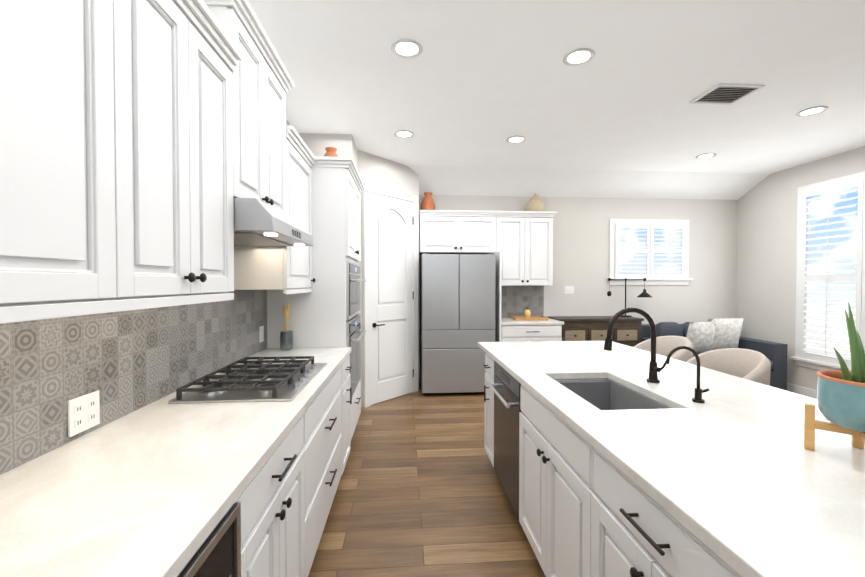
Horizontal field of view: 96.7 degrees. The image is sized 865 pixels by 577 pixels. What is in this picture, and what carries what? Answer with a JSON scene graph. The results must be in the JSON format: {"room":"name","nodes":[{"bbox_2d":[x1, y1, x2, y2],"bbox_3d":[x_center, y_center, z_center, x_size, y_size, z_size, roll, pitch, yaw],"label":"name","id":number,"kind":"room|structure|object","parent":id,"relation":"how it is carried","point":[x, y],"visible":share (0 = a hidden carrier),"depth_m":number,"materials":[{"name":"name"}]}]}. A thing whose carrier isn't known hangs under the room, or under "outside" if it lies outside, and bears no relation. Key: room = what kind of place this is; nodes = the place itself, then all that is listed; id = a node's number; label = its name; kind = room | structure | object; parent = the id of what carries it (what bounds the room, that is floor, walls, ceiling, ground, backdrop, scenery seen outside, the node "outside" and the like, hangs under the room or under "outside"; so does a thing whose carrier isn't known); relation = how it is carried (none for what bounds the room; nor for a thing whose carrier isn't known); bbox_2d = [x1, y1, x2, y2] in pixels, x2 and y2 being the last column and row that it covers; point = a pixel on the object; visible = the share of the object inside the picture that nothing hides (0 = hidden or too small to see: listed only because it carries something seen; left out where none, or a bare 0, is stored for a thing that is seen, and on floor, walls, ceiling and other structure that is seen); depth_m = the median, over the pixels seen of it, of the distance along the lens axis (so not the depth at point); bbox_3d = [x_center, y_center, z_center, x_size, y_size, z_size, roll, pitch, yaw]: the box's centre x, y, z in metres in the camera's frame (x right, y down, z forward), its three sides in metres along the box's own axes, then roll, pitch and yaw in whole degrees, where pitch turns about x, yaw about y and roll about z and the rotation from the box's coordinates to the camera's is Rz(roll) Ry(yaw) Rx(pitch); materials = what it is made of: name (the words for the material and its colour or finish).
{"room":"kitchen","nodes":[
{"label":"kitchen","id":0,"kind":"room"},
{"bbox_2d":[0,0,143,315],"bbox_3d":[-0.943,-0.441,0.732,0.348,0.945,0.533,0,1,-4],"label":"upper cabinet","id":1,"kind":"object","parent":0,"relation":"attached to","point":[72,105],"depth_m":0.83,"materials":[{"name":"white wood"}]},
{"bbox_2d":[68,390,99,436],"bbox_3d":[-1.143,0.409,1.264,0.008,0.115,0.118,0,1,-4],"label":"outlet","id":2,"kind":"object","parent":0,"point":[83,412],"depth_m":1.26,"materials":[{"name":"white plastic"}]},
{"bbox_2d":[140,0,239,303],"bbox_3d":[-0.979,-0.448,1.237,0.348,0.945,0.720,0,1,-4],"label":"upper cabinet","id":3,"kind":"object","parent":0,"relation":"attached to","point":[180,213],"depth_m":1.27,"materials":[{"name":"white wood"}]},
{"bbox_2d":[192,0,291,227],"bbox_3d":[-1.031,-0.796,1.950,0.348,0.813,0.720,0,1,-4],"label":"upper cabinet","id":4,"kind":"object","parent":0,"relation":"attached to","point":[263,127],"depth_m":1.83,"materials":[{"name":"white wood"}]},
{"bbox_2d":[233,198,312,245],"bbox_3d":[-0.946,-0.315,1.964,0.502,0.143,0.712,0,1,-4],"label":"range hood","id":5,"kind":"object","parent":4,"relation":"attached to","point":[255,223],"depth_m":1.71,"materials":[{"name":"metal"}]},
{"bbox_2d":[259,326,263,342],"bbox_3d":[-1.255,0.335,2.824,0.008,0.115,0.070,0,1,-4],"label":"outlet","id":6,"kind":"object","parent":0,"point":[261,329],"depth_m":2.81,"materials":[{"name":"white plastic"}]},
{"bbox_2d":[240,132,311,291],"bbox_3d":[-1.079,-0.470,2.632,0.348,0.945,0.636,0,1,-4],"label":"upper cabinet","id":7,"kind":"object","parent":0,"relation":"attached to","point":[273,257],"depth_m":2.33,"materials":[{"name":"white wood"}]},
{"bbox_2d":[298,133,418,406],"bbox_3d":[-0.772,-0.103,4.616,1.249,2.888,1.519,0,1,-4],"label":"wall","id":8,"kind":"structure","parent":0,"point":[382,172],"depth_m":4.38,"materials":[{"name":"paint"}]},
{"bbox_2d":[264,264,359,323],"bbox_3d":[-0.994,0.011,3.369,0.621,0.470,0.800,0,1,-4],"label":"upper cabinet","id":9,"kind":"object","parent":8,"relation":"attached to","point":[334,298],"depth_m":2.98,"materials":[{"name":"white wood"}]},
{"bbox_2d":[312,160,363,263],"bbox_3d":[-0.994,-0.595,3.380,0.623,0.740,0.840,0,1,-4],"label":"upper cabinet","id":10,"kind":"object","parent":8,"relation":"attached to","point":[336,196],"depth_m":2.97,"materials":[{"name":"white wood"}]},
{"bbox_2d":[324,147,337,156],"bbox_3d":[-0.836,-1.045,3.174,0.158,0.214,0.158,0,1,-4],"label":"vase","id":11,"kind":"object","parent":10,"relation":"on","point":[330,151],"visible":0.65,"depth_m":3.13,"materials":[{"name":"orange ceramic"}]},
{"bbox_2d":[362,183,418,407],"bbox_3d":[-0.474,0.078,4.646,0.083,2.525,0.880,1,1,41],"label":"door","id":12,"kind":"structure","parent":8,"relation":"attached to","point":[390,289],"depth_m":4.62,"materials":[{"name":"white wood"}]},
{"bbox_2d":[308,382,545,576],"bbox_3d":[1.853,1.417,1.353,6.260,0.050,8.690,0,1,-4],"label":"floor","id":13,"kind":"structure","parent":0,"point":[420,491],"depth_m":2.46,"materials":[{"name":"brown wood"}]},
{"bbox_2d":[176,476,259,576],"bbox_3d":[-0.783,0.969,0.652,0.649,0.868,0.724,0,1,-4],"label":"base cabinet","id":14,"kind":"object","parent":13,"relation":"on","point":[232,548],"depth_m":0.94,"materials":[{"name":"white wood"}]},
{"bbox_2d":[177,503,240,576],"bbox_3d":[-0.744,0.970,0.655,0.691,0.858,0.592,0,1,-4],"label":"wine fridge","id":15,"kind":"object","parent":14,"relation":"in","point":[219,555],"depth_m":0.88,"materials":[{"name":"black glass"}]},
{"bbox_2d":[256,408,311,576],"bbox_3d":[-0.827,0.960,1.267,0.649,0.868,0.686,0,1,-4],"label":"base cabinet","id":16,"kind":"object","parent":13,"relation":"on","point":[286,476],"depth_m":1.41,"materials":[{"name":"white wood"}]},
{"bbox_2d":[0,348,351,576],"bbox_3d":[-0.837,0.501,1.351,0.646,0.038,3.256,0,1,-4],"label":"countertop","id":17,"kind":"structure","parent":16,"relation":"on","point":[136,494],"depth_m":1.01,"materials":[{"name":"white stone"}]},
{"bbox_2d":[168,356,326,403],"bbox_3d":[-0.874,0.444,1.981,0.500,0.055,0.740,0,1,-4],"label":"gas cooktop","id":18,"kind":"object","parent":17,"relation":"in","point":[276,381],"depth_m":1.79,"materials":[{"name":"silver metal"}]},
{"bbox_2d":[280,301,292,349],"bbox_3d":[-1.094,0.276,2.879,0.094,0.361,0.133,0,1,-4],"label":"jar","id":19,"kind":"object","parent":17,"relation":"on","point":[286,340],"visible":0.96,"depth_m":2.85,"materials":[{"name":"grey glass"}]},
{"bbox_2d":[264,316,363,399],"bbox_3d":[-0.992,0.585,3.398,0.627,0.660,0.760,0,1,-4],"label":"base cabinet","id":20,"kind":"object","parent":13,"relation":"on","point":[304,335],"depth_m":2.98,"materials":[{"name":"white wood"}]},
{"bbox_2d":[308,360,347,562],"bbox_3d":[-0.889,0.947,2.087,0.642,0.868,1.077,0,1,-4],"label":"base cabinet","id":21,"kind":"object","parent":13,"relation":"on","point":[329,409],"depth_m":2.12,"materials":[{"name":"white wood"}]},
{"bbox_2d":[348,352,351,456],"bbox_3d":[-0.938,0.936,2.778,0.642,0.868,0.404,0,1,-4],"label":"base cabinet","id":22,"kind":"object","parent":13,"relation":"on","point":[349,353],"depth_m":2.96,"materials":[{"name":"white wood"}]},
{"bbox_2d":[352,384,360,436],"bbox_3d":[-0.995,1.138,3.407,0.621,0.445,0.840,0,1,-4],"label":"base cabinet","id":23,"kind":"object","parent":13,"relation":"on","point":[356,404],"depth_m":3.43,"materials":[{"name":"white wood"}]},
{"bbox_2d":[420,253,494,393],"bbox_3d":[0.305,0.444,5.108,0.912,1.771,0.690,0,1,-4],"label":"refrigerator","id":24,"kind":"object","parent":13,"relation":"on","point":[457,308],"visible":0.83,"depth_m":4.76,"materials":[{"name":"grey metal"}]},
{"bbox_2d":[419,210,563,341],"bbox_3d":[0.749,0.152,5.151,1.840,2.362,0.677,0,1,-4],"label":"kitchen cabinet","id":25,"kind":"object","parent":13,"relation":"on","point":[519,244],"visible":0.75,"depth_m":5.13,"materials":[{"name":"white wood"}]},
{"bbox_2d":[421,192,434,209],"bbox_3d":[-0.060,-1.129,5.233,0.202,0.338,0.203,0,1,-4],"label":"terracotta vase","id":26,"kind":"object","parent":25,"relation":"on","point":[427,203],"visible":0.67,"depth_m":5.17,"materials":[{"name":"orange ceramic"}]},
{"bbox_2d":[501,318,563,324],"bbox_3d":[1.255,0.441,5.204,0.813,0.038,0.646,0,1,-4],"label":"countertop","id":27,"kind":"structure","parent":25,"relation":"on","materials":[{"name":"stone"}]},
{"bbox_2d":[510,305,547,320],"bbox_3d":[1.307,0.314,5.203,0.440,0.212,0.260,0,1,-4],"label":"decor","id":28,"kind":"object","parent":27,"relation":"on","point":[527,317],"visible":1,"depth_m":5.08,"materials":[{"name":"brown wood"}]},
{"bbox_2d":[526,193,544,210],"bbox_3d":[1.434,-1.144,5.359,0.260,0.364,0.260,0,1,-4],"label":"jar","id":29,"kind":"object","parent":25,"relation":"on","point":[535,203],"visible":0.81,"depth_m":5.27,"materials":[{"name":"beige ceramic"}]},
{"bbox_2d":[547,316,643,346],"bbox_3d":[2.262,0.867,5.380,1.190,0.925,0.420,0,1,-4],"label":"console","id":30,"kind":"object","parent":13,"relation":"on","point":[627,331],"visible":0.25,"depth_m":5.20,"materials":[{"name":"brown wood"}]},
{"bbox_2d":[607,278,651,316],"bbox_3d":[2.788,0.126,5.446,0.650,0.551,0.200,0,1,-4],"label":"lamp","id":31,"kind":"object","parent":30,"relation":"on","point":[644,293],"visible":0.88,"depth_m":5.43,"materials":[{"name":"black metal"}]},
{"bbox_2d":[480,348,745,576],"bbox_3d":[1.051,0.960,1.264,1.151,0.868,3.600,0,1,-4],"label":"kitchen island","id":32,"kind":"object","parent":13,"relation":"on","point":[580,515],"depth_m":1.43,"materials":[{"name":"white wood"}]},
{"bbox_2d":[478,340,864,576],"bbox_3d":[1.099,0.502,1.366,1.159,0.038,3.870,0,1,-4],"label":"island countertop","id":33,"kind":"structure","parent":32,"relation":"on","point":[723,453],"depth_m":1.16,"materials":[{"name":"white stone"}]},
{"bbox_2d":[604,308,665,382],"bbox_3d":[1.009,0.284,1.912,0.294,0.376,0.111,0,1,-4],"label":"faucet","id":34,"kind":"object","parent":33,"relation":"on","point":[653,369],"depth_m":1.93,"materials":[{"name":"brown metal"}]},
{"bbox_2d":[666,346,708,402],"bbox_3d":[1.073,0.359,1.617,0.190,0.236,0.044,0,1,-4],"label":"faucet","id":35,"kind":"object","parent":33,"relation":"on","point":[698,391],"depth_m":1.61,"materials":[{"name":"brown metal"}]},
{"bbox_2d":[804,302,864,450],"bbox_3d":[1.224,0.263,1.085,0.200,0.445,0.200,0,1,-4],"label":"aloe","id":36,"kind":"object","parent":33,"relation":"on","point":[840,395],"visible":1,"depth_m":1.09,"materials":[{"name":"teal ceramic"}]},
{"bbox_2d":[634,336,692,361],"bbox_3d":[1.710,0.868,2.934,0.450,1.001,0.489,0,1,-4],"label":"counter stool","id":37,"kind":"object","parent":13,"relation":"on","point":[665,345],"visible":0.04,"depth_m":3.01,"materials":[{"name":"beige fabric"}]},
{"bbox_2d":[641,318,787,389],"bbox_3d":[3.663,0.865,5.209,1.500,0.935,0.940,0,1,-4],"label":"sofa","id":38,"kind":"object","parent":13,"relation":"on","point":[710,335],"visible":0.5,"depth_m":5.08,"materials":[{"name":"fabric"}]},
{"bbox_2d":[687,348,770,385],"bbox_3d":[1.761,0.877,2.356,0.450,1.001,0.489,0,1,-4],"label":"counter stool","id":39,"kind":"object","parent":13,"relation":"on","point":[751,365],"visible":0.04,"depth_m":2.41,"materials":[{"name":"beige fabric"}]},
{"bbox_2d":[248,0,864,199],"bbox_3d":[1.853,-1.387,1.310,6.260,0.380,8.690,0,1,-4],"label":"ceiling","id":40,"kind":"structure","parent":0,"point":[469,91],"depth_m":2.93,"materials":[{"name":"paint"}]},
{"bbox_2d":[394,130,413,137],"bbox_3d":[-0.281,-1.531,3.817,0.200,0.010,0.200,0,1,-4],"label":"recessed light","id":41,"kind":"object","parent":40,"relation":"in","point":[404,134],"visible":1,"depth_m":3.81,"materials":[{"name":"white plastic"}]},
{"bbox_2d":[391,39,422,57],"bbox_3d":[-0.161,-1.509,2.422,0.200,0.010,0.200,0,1,-4],"label":"recessed light","id":42,"kind":"object","parent":40,"relation":"in","point":[406,48],"visible":1,"depth_m":2.42,"materials":[{"name":"white plastic"}]},
{"bbox_2d":[506,136,525,142],"bbox_3d":[0.862,-1.533,3.959,0.200,0.010,0.200,0,1,-4],"label":"recessed light","id":43,"kind":"object","parent":40,"relation":"in","point":[515,139],"visible":1,"depth_m":3.96,"materials":[{"name":"white plastic"}]},
{"bbox_2d":[563,48,594,65],"bbox_3d":[0.955,-1.511,2.512,0.200,0.010,0.200,0,1,-4],"label":"recessed light","id":44,"kind":"object","parent":40,"relation":"in","point":[578,56],"visible":1,"depth_m":2.50,"materials":[{"name":"white plastic"}]},
{"bbox_2d":[695,153,715,158],"bbox_3d":[3.181,-1.541,4.475,0.200,0.010,0.200,0,1,-4],"label":"recessed light","id":45,"kind":"object","parent":40,"relation":"in","point":[705,155],"visible":0.96,"depth_m":4.46,"materials":[{"name":"white plastic"}]},
{"bbox_2d":[690,83,764,104],"bbox_3d":[2.293,-1.517,3.008,0.360,0.012,0.300,0,1,-4],"label":"ceiling vent","id":46,"kind":"object","parent":40,"relation":"in","point":[724,94],"visible":0.98,"depth_m":3.00,"materials":[{"name":"grey metal"}]},
{"bbox_2d":[796,106,827,116],"bbox_3d":[3.264,-1.523,3.308,0.200,0.010,0.200,0,1,-4],"label":"recessed light","id":47,"kind":"object","parent":40,"relation":"in","point":[812,111],"visible":1,"depth_m":3.30,"materials":[{"name":"white plastic"}]},
{"bbox_2d":[419,195,737,381],"bbox_3d":[1.548,-0.119,5.604,6.260,2.890,0.120,0,1,-4],"label":"wall","id":48,"kind":"structure","parent":0,"point":[581,245],"depth_m":5.63,"materials":[{"name":"paint"}]},
{"bbox_2d":[564,286,573,293],"bbox_3d":[1.982,0.021,5.571,0.140,0.110,0.011,0,1,-4],"label":"light switch","id":49,"kind":"object","parent":48,"relation":"attached to","point":[567,289],"depth_m":5.57,"materials":[{"name":"white plastic"}]},
{"bbox_2d":[607,219,692,284],"bbox_3d":[3.186,-0.535,5.618,1.270,0.960,0.070,0,1,-4],"label":"window","id":50,"kind":"structure","parent":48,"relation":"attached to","point":[654,251],"depth_m":5.62,"materials":[{"name":"white wood"}]},
{"bbox_2d":[736,146,864,390],"bbox_3d":[4.915,-0.056,1.549,0.120,2.890,8.450,0,1,-4],"label":"wall","id":51,"kind":"structure","parent":0,"point":[766,256],"depth_m":5.14,"materials":[{"name":"paint"}]},
{"bbox_2d":[786,383,816,398],"bbox_3d":[4.847,1.334,1.571,0.014,0.110,8.439,0,1,-4],"label":"baseboard","id":52,"kind":"structure","parent":51,"relation":"attached to","point":[804,391],"depth_m":4.79,"materials":[{"name":"white wood"}]},
{"bbox_2d":[790,171,864,370],"bbox_3d":[4.634,-0.142,4.149,0.070,2.240,1.480,0,1,-4],"label":"window","id":53,"kind":"structure","parent":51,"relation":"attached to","point":[830,275],"depth_m":4.47,"materials":[{"name":"white wood"}]}
]}

